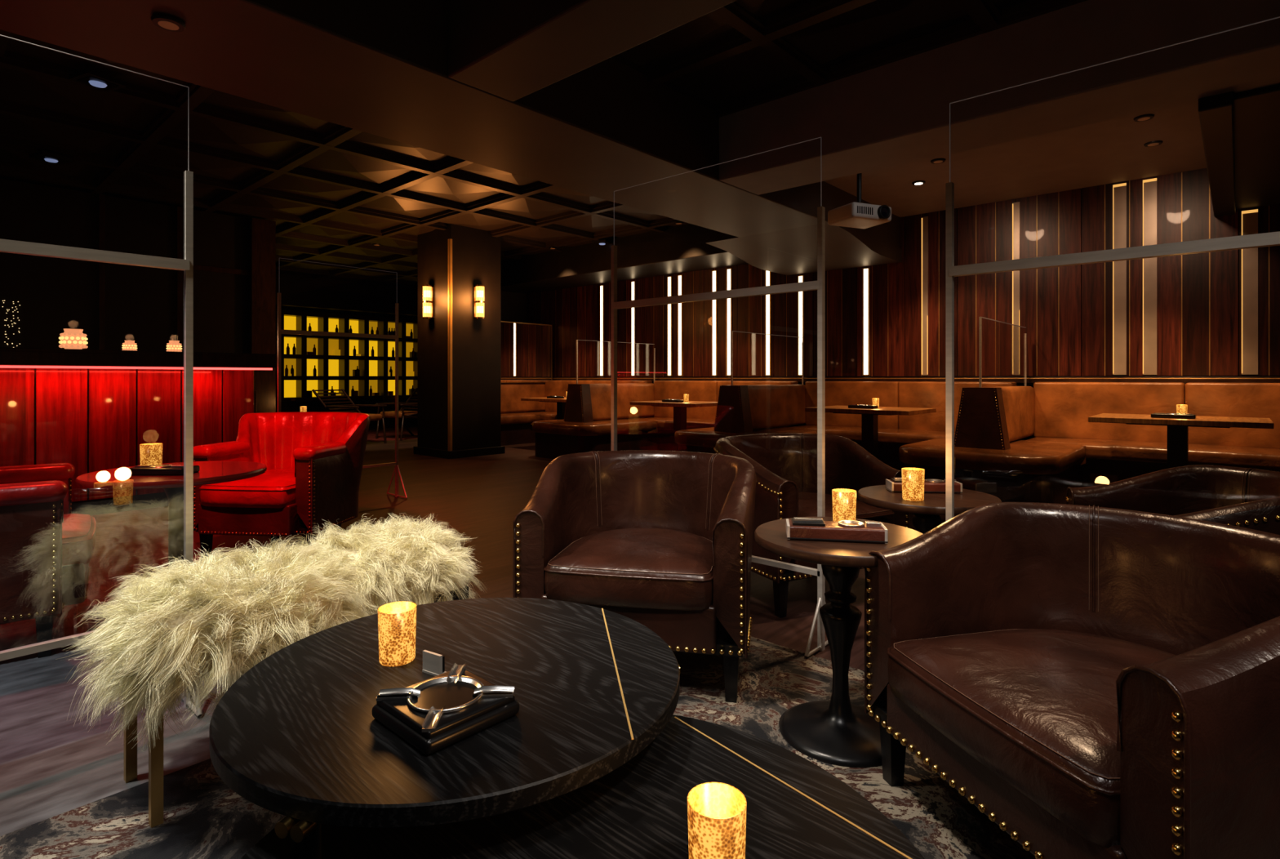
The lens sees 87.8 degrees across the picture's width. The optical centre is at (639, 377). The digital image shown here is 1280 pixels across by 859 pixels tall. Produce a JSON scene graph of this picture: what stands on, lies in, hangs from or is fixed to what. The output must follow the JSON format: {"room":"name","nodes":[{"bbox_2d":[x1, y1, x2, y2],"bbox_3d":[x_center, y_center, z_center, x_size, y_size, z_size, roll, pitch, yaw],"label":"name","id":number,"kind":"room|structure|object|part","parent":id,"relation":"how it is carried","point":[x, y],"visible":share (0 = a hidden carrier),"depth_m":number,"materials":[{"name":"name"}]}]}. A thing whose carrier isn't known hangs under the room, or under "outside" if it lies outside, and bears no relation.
{"room":"bar","nodes":[
{"label":"bar","id":0,"kind":"room"},
{"bbox_2d":[0,178,275,413],"bbox_3d":[-6.674,-0.450,6.090,0.230,3.000,6.120,0,0,42],"label":"wall","id":1,"kind":"structure","parent":0,"point":[234,257],"depth_m":7.31,"materials":[{"name":"black paint"}]},
{"bbox_2d":[0,295,22,347],"bbox_3d":[-6.276,-0.500,6.391,0.060,0.600,0.500,0,0,42],"label":"window","id":2,"kind":"structure","parent":1,"relation":"in","point":[11,307],"depth_m":6.51,"materials":[{"name":"black glass"}]},
{"bbox_2d":[275,308,417,424],"bbox_3d":[-9.010,-0.525,11.813,0.200,3.150,11.900,0,0,42],"label":"wall","id":3,"kind":"structure","parent":0,"point":[312,406],"depth_m":14.77,"materials":[{"name":"black paint"}]},
{"bbox_2d":[275,310,417,401],"bbox_3d":[-6.077,-0.430,14.521,0.515,1.800,3.550,0,0,42],"label":"display shelf","id":4,"kind":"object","parent":3,"relation":"attached to","point":[364,367],"depth_m":14.14,"materials":[{"name":"black wood"}]},
{"bbox_2d":[413,223,505,458],"bbox_3d":[-2.513,-0.510,9.247,0.910,3.120,0.880,0,0,42],"label":"column","id":5,"kind":"structure","parent":0,"point":[460,353],"depth_m":8.93,"materials":[{"name":"black paint"}]},
{"bbox_2d":[422,284,434,319],"bbox_3d":[-2.857,-1.020,8.932,0.124,0.450,0.127,0,0,42],"label":"wall sconce","id":6,"kind":"object","parent":5,"relation":"attached to","point":[428,291],"visible":1,"depth_m":8.89,"materials":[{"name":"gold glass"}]},
{"bbox_2d":[473,284,484,319],"bbox_3d":[-2.151,-1.020,8.934,0.127,0.450,0.124,0,0,42],"label":"wall sconce","id":7,"kind":"object","parent":5,"relation":"attached to","point":[478,291],"visible":1,"depth_m":8.89,"materials":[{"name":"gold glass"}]},
{"bbox_2d":[0,422,956,835],"bbox_3d":[-2.433,1.099,5.891,17.900,0.103,11.900,0,0,42],"label":"floor","id":8,"kind":"structure","parent":0,"point":[51,765],"depth_m":2.94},
{"bbox_2d":[0,462,96,657],"bbox_3d":[-2.692,0.650,2.586,0.903,0.800,0.951,0,0,-38],"label":"armchair","id":9,"kind":"object","parent":8,"relation":"on","point":[46,548],"visible":1,"depth_m":2.48,"materials":[{"name":"leather"}]},
{"bbox_2d":[0,34,202,716],"bbox_3d":[-1.900,0.059,1.626,0.252,1.982,1.376,0,0,42],"label":"screen","id":10,"kind":"object","parent":8,"relation":"on","point":[186,264],"visible":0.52,"depth_m":2.12,"materials":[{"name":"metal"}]},
{"bbox_2d":[0,346,277,515],"bbox_3d":[-5.276,0.419,4.273,0.860,1.262,5.190,0,0,42],"label":"bar counter","id":11,"kind":"object","parent":8,"relation":"on","point":[90,420],"depth_m":5.15,"materials":[{"name":"red wood"}]},
{"bbox_2d":[58,328,88,349],"bbox_3d":[-4.285,-0.291,5.029,0.168,0.158,0.171,0,0,42],"label":"candle holder","id":12,"kind":"object","parent":11,"relation":"on","point":[73,339],"visible":1,"depth_m":4.98,"materials":[{"name":"brown glass"}]},
{"bbox_2d":[121,340,137,350],"bbox_3d":[-4.180,-0.259,5.446,0.101,0.094,0.103,0,0,42],"label":"candle holder","id":13,"kind":"object","parent":11,"relation":"on","point":[127,344],"visible":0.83,"depth_m":5.42,"materials":[{"name":"brown glass"}]},
{"bbox_3d":[-4.968,-0.079,4.002,0.010,0.018,5.100,0,0,42],"label":"red led strip","id":14,"kind":"part","parent":11,"relation":"part of","materials":[{"name":"red plastic"}]},
{"bbox_2d":[166,340,182,351],"bbox_3d":[-3.957,-0.265,5.648,0.112,0.105,0.114,0,0,42],"label":"candle holder","id":15,"kind":"object","parent":11,"relation":"on","point":[173,345],"visible":0.94,"depth_m":5.61,"materials":[{"name":"brown glass"}]},
{"bbox_2d":[75,460,266,614],"bbox_3d":[-2.100,0.735,3.020,0.710,0.630,0.710,0,0,42],"label":"cocktail table","id":16,"kind":"object","parent":8,"relation":"on","point":[223,471],"visible":0.58,"depth_m":2.96,"materials":[{"name":"red paint"}]},
{"bbox_2d":[139,443,162,465],"bbox_3d":[-2.220,0.360,3.020,0.085,0.121,0.085,0,0,42],"label":"votive candle","id":17,"kind":"object","parent":16,"relation":"on","point":[150,454],"visible":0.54,"depth_m":2.99,"materials":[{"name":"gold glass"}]},
{"bbox_2d":[122,464,199,475],"bbox_3d":[-2.100,0.402,2.920,0.260,0.036,0.120,0,0,0],"label":"ashtray","id":18,"kind":"object","parent":16,"relation":"on","point":[157,469],"visible":0.91,"depth_m":2.86,"materials":[{"name":"black paint"}]},
{"bbox_2d":[193,411,370,558],"bbox_3d":[-2.180,0.640,4.123,0.879,0.820,0.862,0,0,7],"label":"armchair","id":19,"kind":"object","parent":8,"relation":"on","point":[313,460],"visible":0.92,"depth_m":3.89,"materials":[{"name":"leather"}]},
{"bbox_2d":[277,257,407,497],"bbox_3d":[-2.474,0.059,5.517,0.352,1.982,0.990,0,0,42],"label":"screen","id":20,"kind":"object","parent":8,"relation":"on","point":[396,471],"visible":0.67,"depth_m":5.74,"materials":[{"name":"metal"}]},
{"bbox_2d":[311,388,386,443],"bbox_3d":[-4.642,0.620,10.634,0.928,0.882,0.660,0,0,21],"label":"lounge chair","id":21,"kind":"object","parent":8,"relation":"on","point":[373,416],"visible":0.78,"depth_m":10.71,"materials":[{"name":"brown wood"}]},
{"bbox_2d":[367,426,417,441],"bbox_3d":[-4.487,1.048,12.652,2.400,0.005,2.400,0,0,42],"label":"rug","id":22,"kind":"object","parent":8,"relation":"on","point":[390,433],"visible":0.36,"depth_m":12.24,"materials":[{"name":"carpet"}]},
{"bbox_2d":[375,387,417,440],"bbox_3d":[-4.052,0.620,11.686,0.660,0.882,0.928,0,0,29],"label":"lounge chair","id":23,"kind":"object","parent":22,"relation":"on","point":[402,414],"visible":0.72,"depth_m":11.43,"materials":[{"name":"brown wood"}]},
{"bbox_2d":[0,635,1035,858],"bbox_3d":[0.071,1.048,0.004,4.300,0.005,4.500,0,0,42],"label":"area rug","id":24,"kind":"object","parent":8,"relation":"on","point":[204,818],"visible":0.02,"depth_m":1.62,"materials":[{"name":"grey carpet"}]},
{"bbox_2d":[58,512,483,827],"bbox_3d":[-0.941,0.790,1.948,0.415,0.520,0.885,0,0,42],"label":"bench","id":25,"kind":"object","parent":24,"relation":"on","point":[175,630],"visible":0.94,"depth_m":1.65,"materials":[{"name":"white fabric"}]},
{"bbox_2d":[208,597,679,858],"bbox_3d":[-0.348,0.808,1.306,0.852,0.484,0.840,0,0,42],"label":"round coffee table","id":26,"kind":"object","parent":24,"relation":"on","point":[297,735],"visible":0.88,"depth_m":1.10,"materials":[{"name":"black wood"}]},
{"bbox_2d":[377,600,416,666],"bbox_3d":[-0.489,0.514,1.340,0.074,0.105,0.074,0,0,42],"label":"votive candle","id":27,"kind":"object","parent":26,"relation":"on","point":[397,620],"visible":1,"depth_m":1.31,"materials":[{"name":"yellow glass"}]},
{"bbox_2d":[422,649,446,675],"bbox_3d":[-0.395,0.547,1.279,0.048,0.040,0.018,0,0,31],"label":"lighter","id":28,"kind":"object","parent":26,"relation":"on","point":[433,664],"visible":0.81,"depth_m":1.27,"materials":[{"name":"metal"}]},
{"bbox_2d":[372,662,519,754],"bbox_3d":[-0.325,0.544,1.115,0.178,0.045,0.178,0,0,42],"label":"ashtray","id":29,"kind":"object","parent":26,"relation":"on","point":[436,713],"visible":1,"depth_m":1.08,"materials":[{"name":"black paint"}]},
{"bbox_2d":[240,714,924,858],"bbox_3d":[-0.084,0.857,0.864,0.971,0.386,0.960,0,0,42],"label":"round coffee table","id":30,"kind":"object","parent":24,"relation":"on","point":[796,808],"visible":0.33,"depth_m":0.99,"materials":[{"name":"black wood"}]},
{"bbox_2d":[687,781,746,858],"bbox_3d":[0.101,0.610,0.875,0.078,0.110,0.078,0,0,42],"label":"votive candle","id":31,"kind":"object","parent":30,"relation":"on","point":[717,811],"visible":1,"depth_m":0.85,"materials":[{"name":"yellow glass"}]},
{"bbox_2d":[512,449,756,702],"bbox_3d":[0.022,0.678,2.513,0.830,0.744,0.759,0,0,12],"label":"armchair","id":32,"kind":"object","parent":24,"relation":"on","point":[660,540],"visible":0.74,"depth_m":2.26,"materials":[{"name":"brown leather"}]},
{"bbox_2d":[754,516,923,767],"bbox_3d":[0.591,0.755,1.960,0.500,0.590,0.500,0,0,42],"label":"pedestal side table","id":33,"kind":"object","parent":24,"relation":"on","point":[836,731],"visible":0.82,"depth_m":1.91,"materials":[{"name":"black paint"}]},
{"bbox_2d":[786,516,888,543],"bbox_3d":[0.560,0.433,1.910,0.272,0.054,0.098,0,0,10],"label":"ashtray","id":34,"kind":"object","parent":33,"relation":"on","point":[797,528],"visible":1,"depth_m":1.87,"materials":[{"name":"wood"}]},
{"bbox_2d":[831,488,856,521],"bbox_3d":[0.645,0.407,2.100,0.074,0.105,0.074,0,0,42],"label":"votive candle","id":35,"kind":"object","parent":33,"relation":"on","point":[844,500],"visible":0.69,"depth_m":2.07,"materials":[{"name":"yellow glass"}]},
{"bbox_2d":[864,502,1279,858],"bbox_3d":[1.043,0.696,1.452,0.792,0.708,0.869,0,0,-14],"label":"armchair","id":36,"kind":"object","parent":24,"relation":"on","point":[1098,682],"visible":1,"depth_m":1.44,"materials":[{"name":"brown leather"}]},
{"bbox_2d":[520,396,566,419],"bbox_3d":[-1.157,0.675,9.923,1.040,0.750,0.738,0,0,42],"label":"table","id":37,"kind":"object","parent":8,"relation":"on","point":[561,402],"visible":0.38,"depth_m":9.85,"materials":[{"name":"brown wood"}]},
{"bbox_2d":[546,395,564,398],"bbox_3d":[-1.252,0.282,9.847,0.260,0.036,0.120,0,0,42],"label":"ashtray","id":38,"kind":"object","parent":37,"relation":"on","point":[548,397],"visible":1,"depth_m":9.78,"materials":[{"name":"black paint"}]},
{"bbox_2d":[630,400,717,450],"bbox_3d":[0.504,0.675,8.361,1.040,0.750,0.738,0,0,42],"label":"table","id":39,"kind":"object","parent":8,"relation":"on","point":[679,408],"visible":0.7,"depth_m":8.29,"materials":[{"name":"brown wood"}]},
{"bbox_2d":[662,399,684,402],"bbox_3d":[0.408,0.282,8.285,0.260,0.036,0.120,0,0,42],"label":"ashtray","id":40,"kind":"object","parent":39,"relation":"on","point":[663,400],"visible":1,"depth_m":8.23,"materials":[{"name":"black paint"}]},
{"bbox_2d":[683,394,688,401],"bbox_3d":[0.585,0.253,8.421,0.067,0.094,0.067,0,0,42],"label":"votive candle","id":41,"kind":"object","parent":39,"relation":"on","point":[686,397],"visible":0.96,"depth_m":8.39,"materials":[{"name":"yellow glass"}]},
{"bbox_2d":[610,137,828,657],"bbox_3d":[0.286,0.059,2.945,1.137,1.982,0.252,0,0,42],"label":"screen","id":42,"kind":"object","parent":8,"relation":"on","point":[819,285],"visible":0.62,"depth_m":2.59,"materials":[{"name":"metal"}]},
{"bbox_2d":[713,432,910,617],"bbox_3d":[0.794,0.678,3.362,0.858,0.744,0.787,0,0,-27],"label":"armchair","id":43,"kind":"object","parent":8,"relation":"on","point":[784,465],"visible":0.49,"depth_m":3.32,"materials":[{"name":"brown leather"}]},
{"bbox_2d":[804,405,936,457],"bbox_3d":[2.306,0.675,6.671,1.040,0.750,0.738,0,0,42],"label":"table","id":44,"kind":"object","parent":8,"relation":"on","point":[869,416],"visible":0.71,"depth_m":6.59,"materials":[{"name":"brown wood"}]},
{"bbox_2d":[848,404,877,408],"bbox_3d":[2.211,0.282,6.595,0.260,0.036,0.120,0,0,42],"label":"ashtray","id":45,"kind":"object","parent":44,"relation":"on","point":[852,406],"visible":1,"depth_m":6.56,"materials":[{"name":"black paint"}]},
{"bbox_2d":[872,398,879,407],"bbox_3d":[2.388,0.253,6.731,0.067,0.094,0.067,0,0,42],"label":"votive candle","id":46,"kind":"object","parent":44,"relation":"on","point":[875,401],"visible":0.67,"depth_m":6.70,"materials":[{"name":"yellow glass"}]},
{"bbox_2d":[501,380,1279,503],"bbox_3d":[1.417,0.545,7.664,11.155,1.010,2.053,0,0,42],"label":"banquette","id":47,"kind":"object","parent":8,"relation":"on","point":[1066,450],"visible":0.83,"depth_m":6.36,"materials":[{"name":"leather"}]},
{"bbox_2d":[501,320,551,382],"bbox_3d":[-2.185,-0.426,10.930,0.025,1.008,1.920,0,0,42],"label":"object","id":48,"kind":"object","parent":47,"relation":"on","point":[526,348],"visible":0.5,"depth_m":11.21,"materials":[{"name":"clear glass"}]},
{"bbox_2d":[576,339,655,383],"bbox_3d":[-0.311,-0.215,9.444,0.016,0.591,1.596,0,0,42],"label":"divider","id":49,"kind":"object","parent":47,"relation":"on","point":[576,340],"visible":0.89,"depth_m":9.10,"materials":[{"name":"metal"}]},
{"bbox_2d":[730,330,804,385],"bbox_3d":[1.525,-0.215,7.791,0.016,0.591,1.596,0,0,42],"label":"divider","id":50,"kind":"object","parent":47,"relation":"on","point":[731,331],"visible":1,"depth_m":7.20,"materials":[{"name":"metal"}]},
{"bbox_2d":[978,316,1026,387],"bbox_3d":[3.368,-0.215,6.131,0.016,0.591,1.596,0,0,42],"label":"divider","id":51,"kind":"object","parent":47,"relation":"on","point":[980,317],"visible":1,"depth_m":5.54,"materials":[{"name":"metal"}]},
{"bbox_2d":[857,484,1001,533],"bbox_3d":[1.130,0.755,2.620,0.520,0.590,0.520,0,0,42],"label":"pedestal side table","id":52,"kind":"object","parent":8,"relation":"on","point":[926,517],"visible":0.27,"depth_m":2.54,"materials":[{"name":"black paint"}]},
{"bbox_2d":[901,467,924,501],"bbox_3d":[1.035,0.402,2.520,0.081,0.116,0.081,0,0,42],"label":"votive candle","id":53,"kind":"object","parent":52,"relation":"on","point":[913,478],"visible":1,"depth_m":2.49,"materials":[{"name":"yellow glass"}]},
{"bbox_2d":[885,476,962,493],"bbox_3d":[1.150,0.433,2.700,0.272,0.054,0.098,0,0,6],"label":"ashtray","id":54,"kind":"object","parent":52,"relation":"on","point":[895,484],"visible":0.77,"depth_m":2.66,"materials":[{"name":"wood"}]},
{"bbox_2d":[945,16,1279,521],"bbox_3d":[1.523,0.059,1.831,1.289,1.982,0.252,0,0,42],"label":"screen","id":55,"kind":"object","parent":8,"relation":"on","point":[1265,239],"visible":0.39,"depth_m":2.14,"materials":[{"name":"metal"}]},
{"bbox_2d":[1065,464,1279,534],"bbox_3d":[2.045,0.698,2.398,0.784,0.704,0.854,0,0,21],"label":"armchair","id":56,"kind":"object","parent":8,"relation":"on","point":[1238,496],"visible":0.3,"depth_m":2.66,"materials":[{"name":"brown leather"}]},
{"bbox_2d":[1088,413,1274,468],"bbox_3d":[4.093,0.675,5.061,1.040,0.750,0.738,0,0,42],"label":"table","id":57,"kind":"object","parent":8,"relation":"on","point":[1177,428],"visible":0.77,"depth_m":4.98,"materials":[{"name":"brown wood"}]},
{"bbox_2d":[1151,412,1195,418],"bbox_3d":[3.998,0.282,4.986,0.260,0.036,0.120,0,0,42],"label":"ashtray","id":58,"kind":"object","parent":57,"relation":"on","point":[1178,415],"visible":1,"depth_m":4.94,"materials":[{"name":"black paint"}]},
{"bbox_2d":[1176,404,1187,413],"bbox_3d":[4.175,0.253,5.122,0.067,0.094,0.067,0,0,42],"label":"votive candle","id":59,"kind":"object","parent":57,"relation":"on","point":[1180,408],"visible":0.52,"depth_m":5.10,"materials":[{"name":"yellow glass"}]},
{"bbox_3d":[-4.100,0.750,8.100,0.600,0.600,0.600,0,0,42],"label":"cocktail table","id":60,"kind":"object","parent":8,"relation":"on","visible":0},
{"bbox_2d":[300,406,306,411],"bbox_3d":[-4.100,0.398,8.100,0.074,0.105,0.074,0,0,42],"label":"votive candle","id":61,"kind":"object","parent":60,"relation":"on","point":[302,408],"visible":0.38,"depth_m":8.07,"materials":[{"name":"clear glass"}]},
{"bbox_2d":[0,0,1088,289],"bbox_3d":[-2.433,-2.075,5.891,17.900,0.251,11.900,0,0,42],"label":"ceiling","id":62,"kind":"structure","parent":0,"point":[332,192],"depth_m":5.58,"materials":[{"name":"paint"}]},
{"bbox_2d":[29,151,72,164],"bbox_3d":[-5.180,-1.927,5.850,0.220,0.045,0.220,0,0,25],"label":"recessed light","id":63,"kind":"object","parent":62,"relation":"in","point":[44,156],"visible":1,"depth_m":5.81,"materials":[{"name":"black metal"}]},
{"bbox_2d":[68,67,126,92],"bbox_3d":[-3.530,-1.927,4.330,0.220,0.045,0.220,0,0,25],"label":"recessed light","id":64,"kind":"object","parent":62,"relation":"in","point":[87,77],"visible":1,"depth_m":4.29,"materials":[{"name":"black metal"}]},
{"bbox_2d":[275,273,417,319],"bbox_3d":[-6.560,-1.735,13.711,0.900,0.670,5.400,0,0,42],"label":"bulkhead","id":65,"kind":"object","parent":62,"relation":"attached to","point":[302,293],"visible":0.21,"depth_m":13.66,"materials":[{"name":"black paint"}]},
{"bbox_2d":[0,0,902,275],"bbox_3d":[-1.114,-1.700,4.165,1.470,0.740,10.700,0,0,42],"label":"beam","id":66,"kind":"structure","parent":62,"relation":"attached to","point":[380,68],"depth_m":3.72,"materials":[{"name":"paint"}]},
{"bbox_2d":[150,14,186,32],"bbox_3d":[-1.950,-1.463,2.750,0.120,0.014,0.120,0,0,42],"label":"recessed light","id":67,"kind":"object","parent":66,"relation":"attached to","point":[167,23],"visible":1,"depth_m":2.74,"materials":[{"name":"black metal"}]},
{"bbox_2d":[448,0,737,101],"bbox_3d":[1.375,-1.775,1.453,5.900,0.590,0.400,0,0,42],"label":"cross beam","id":68,"kind":"structure","parent":62,"relation":"attached to","point":[509,50],"depth_m":2.97,"materials":[{"name":"paint"}]},
{"bbox_2d":[591,239,611,245],"bbox_3d":[-0.540,-1.927,9.500,0.220,0.045,0.220,0,0,25],"label":"recessed light","id":69,"kind":"object","parent":62,"relation":"in","point":[600,242],"visible":1,"depth_m":9.44,"materials":[{"name":"black metal"}]},
{"bbox_2d":[674,221,683,224],"bbox_3d":[0.485,-1.933,8.310,0.120,0.014,0.120,0,0,42],"label":"recessed light","id":70,"kind":"object","parent":62,"relation":"in","point":[677,222],"visible":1,"depth_m":8.28,"materials":[{"name":"black metal"}]},
{"bbox_2d":[719,0,1279,195],"bbox_3d":[2.965,-1.775,3.218,5.900,0.590,0.550,0,0,42],"label":"cross beam","id":71,"kind":"structure","parent":62,"relation":"attached to","point":[897,113],"depth_m":3.74,"materials":[{"name":"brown paint"}]},
{"bbox_2d":[501,223,747,293],"bbox_3d":[-0.369,-1.810,10.088,5.450,0.520,0.900,0,0,42],"label":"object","id":72,"kind":"structure","parent":0,"point":[684,248],"depth_m":9.57,"materials":[{"name":"paint"}]},
{"bbox_2d":[526,168,1279,439],"bbox_3d":[2.761,-0.440,8.078,12.794,2.980,0.300,0,0,42],"label":"wall","id":73,"kind":"structure","parent":0,"point":[1066,312],"depth_m":7.05,"materials":[{"name":"brown wood"}]},
{"bbox_2d":[600,284,604,376],"bbox_3d":[-0.626,-0.775,10.917,0.090,1.490,0.021,0,0,42],"label":"light strip","id":74,"kind":"object","parent":73,"relation":"attached to","point":[602,287],"depth_m":10.90,"materials":[{"name":"white plastic"}]},
{"bbox_2d":[631,280,635,376],"bbox_3d":[-0.105,-0.775,10.449,0.090,1.490,0.021,0,0,42],"label":"light strip","id":75,"kind":"object","parent":73,"relation":"attached to","point":[633,283],"depth_m":10.44,"materials":[{"name":"white plastic"}]},
{"bbox_2d":[666,275,672,376],"bbox_3d":[0.445,-0.775,9.954,0.090,1.490,0.021,0,0,42],"label":"light strip","id":76,"kind":"object","parent":73,"relation":"attached to","point":[669,279],"depth_m":9.94,"materials":[{"name":"white plastic"}]},
{"bbox_2d":[677,274,682,375],"bbox_3d":[0.593,-0.775,9.820,0.090,1.490,0.021,0,0,42],"label":"light strip","id":77,"kind":"object","parent":73,"relation":"attached to","point":[679,277],"depth_m":9.81,"materials":[{"name":"white plastic"}]},
{"bbox_2d":[711,270,717,375],"bbox_3d":[1.054,-0.775,9.405,0.090,1.490,0.021,0,0,42],"label":"light strip","id":78,"kind":"object","parent":73,"relation":"attached to","point":[714,273],"depth_m":9.39,"materials":[{"name":"white plastic"}]},
{"bbox_2d":[726,267,732,375],"bbox_3d":[1.240,-0.775,9.238,0.090,1.490,0.021,0,0,42],"label":"light strip","id":79,"kind":"object","parent":73,"relation":"attached to","point":[729,271],"depth_m":9.22,"materials":[{"name":"white plastic"}]},
{"bbox_2d":[764,270,771,375],"bbox_3d":[1.700,-0.775,8.823,0.090,1.490,0.021,0,0,42],"label":"light strip","id":80,"kind":"object","parent":73,"relation":"attached to","point":[767,273],"depth_m":8.82,"materials":[{"name":"white plastic"}]},
{"bbox_2d":[797,275,804,375],"bbox_3d":[2.057,-0.670,8.502,0.090,1.280,0.021,0,0,42],"label":"light strip","id":81,"kind":"object","parent":73,"relation":"attached to","point":[800,278],"depth_m":8.49,"materials":[{"name":"white plastic"}]},
{"bbox_2d":[862,267,870,375],"bbox_3d":[2.696,-0.670,7.926,0.090,1.280,0.021,0,0,42],"label":"light strip","id":82,"kind":"object","parent":73,"relation":"attached to","point":[866,271],"depth_m":7.92,"materials":[{"name":"white plastic"}]},
{"bbox_2d":[551,376,1279,383],"bbox_3d":[2.651,0.020,7.951,12.700,0.060,0.075,0,0,42],"label":"trim","id":83,"kind":"structure","parent":73,"relation":"attached to","point":[1273,379],"depth_m":6.95,"materials":[{"name":"brown wood"}]},
{"bbox_2d":[921,216,928,375],"bbox_3d":[3.202,-0.920,7.471,0.068,1.780,0.021,0,0,42],"label":"light strip","id":84,"kind":"object","parent":73,"relation":"attached to","point":[924,220],"depth_m":7.46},
{"bbox_2d":[1012,201,1019,374],"bbox_3d":[3.881,-0.920,6.860,0.068,1.780,0.021,0,0,42],"label":"light strip","id":85,"kind":"object","parent":73,"relation":"attached to","point":[1015,206],"depth_m":6.86,"materials":[{"name":"white plastic"}]},
{"bbox_2d":[1112,182,1126,374],"bbox_3d":[4.528,-0.930,6.277,0.104,1.800,0.021,0,0,42],"label":"light strip","id":86,"kind":"object","parent":73,"relation":"attached to","point":[1119,191],"depth_m":6.27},
{"bbox_2d":[1142,177,1156,374],"bbox_3d":[4.697,-0.930,6.125,0.104,1.800,0.021,0,0,42],"label":"light strip","id":87,"kind":"object","parent":73,"relation":"attached to","point":[1149,186],"depth_m":6.12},
{"bbox_2d":[1241,208,1257,374],"bbox_3d":[5.201,-0.730,5.671,0.104,1.400,0.021,0,0,42],"label":"light strip","id":88,"kind":"object","parent":73,"relation":"attached to","point":[1249,218],"depth_m":5.66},
{"bbox_2d":[824,101,1206,217],"bbox_3d":[4.176,-1.960,4.563,5.900,0.220,3.070,0,0,42],"label":"ceiling","id":89,"kind":"structure","parent":0,"point":[1112,151],"depth_m":5.79,"materials":[{"name":"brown paint"}]},
{"bbox_2d":[827,173,891,228],"bbox_3d":[1.889,-1.587,5.691,0.420,0.525,0.374,0,0,-23],"label":"ceiling projector","id":90,"kind":"object","parent":89,"relation":"hanging from","point":[858,215],"visible":0.96,"depth_m":5.58,"materials":[{"name":"grey plastic"}]},
{"bbox_2d":[911,180,925,185],"bbox_3d":[2.637,-1.843,6.291,0.120,0.014,0.120,0,0,42],"label":"recessed light","id":91,"kind":"object","parent":89,"relation":"in","point":[918,182],"visible":1,"depth_m":6.27,"materials":[{"name":"white metal"}]},
{"bbox_2d":[930,158,946,164],"bbox_3d":[2.536,-1.843,5.656,0.120,0.014,0.120,0,0,42],"label":"recessed light","id":92,"kind":"object","parent":89,"relation":"in","point":[936,161],"visible":1,"depth_m":5.63,"materials":[{"name":"black metal"}]},
{"bbox_2d":[1133,114,1154,121],"bbox_3d":[3.576,-1.843,4.719,0.120,0.014,0.120,0,0,42],"label":"recessed light","id":93,"kind":"object","parent":89,"relation":"in","point":[1144,117],"visible":1,"depth_m":4.70,"materials":[{"name":"black metal"}]},
{"bbox_2d":[1143,140,1163,146],"bbox_3d":[4.045,-1.843,5.239,0.120,0.014,0.120,0,0,42],"label":"recessed light","id":94,"kind":"object","parent":89,"relation":"in","point":[1155,143],"visible":1,"depth_m":5.22,"materials":[{"name":"black metal"}]},
{"bbox_2d":[1198,84,1279,217],"bbox_3d":[5.170,-1.630,3.620,3.160,0.440,3.100,0,0,42],"label":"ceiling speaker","id":95,"kind":"object","parent":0,"point":[1240,131],"visible":0.78,"depth_m":4.14,"materials":[{"name":"black paint"}]}
]}

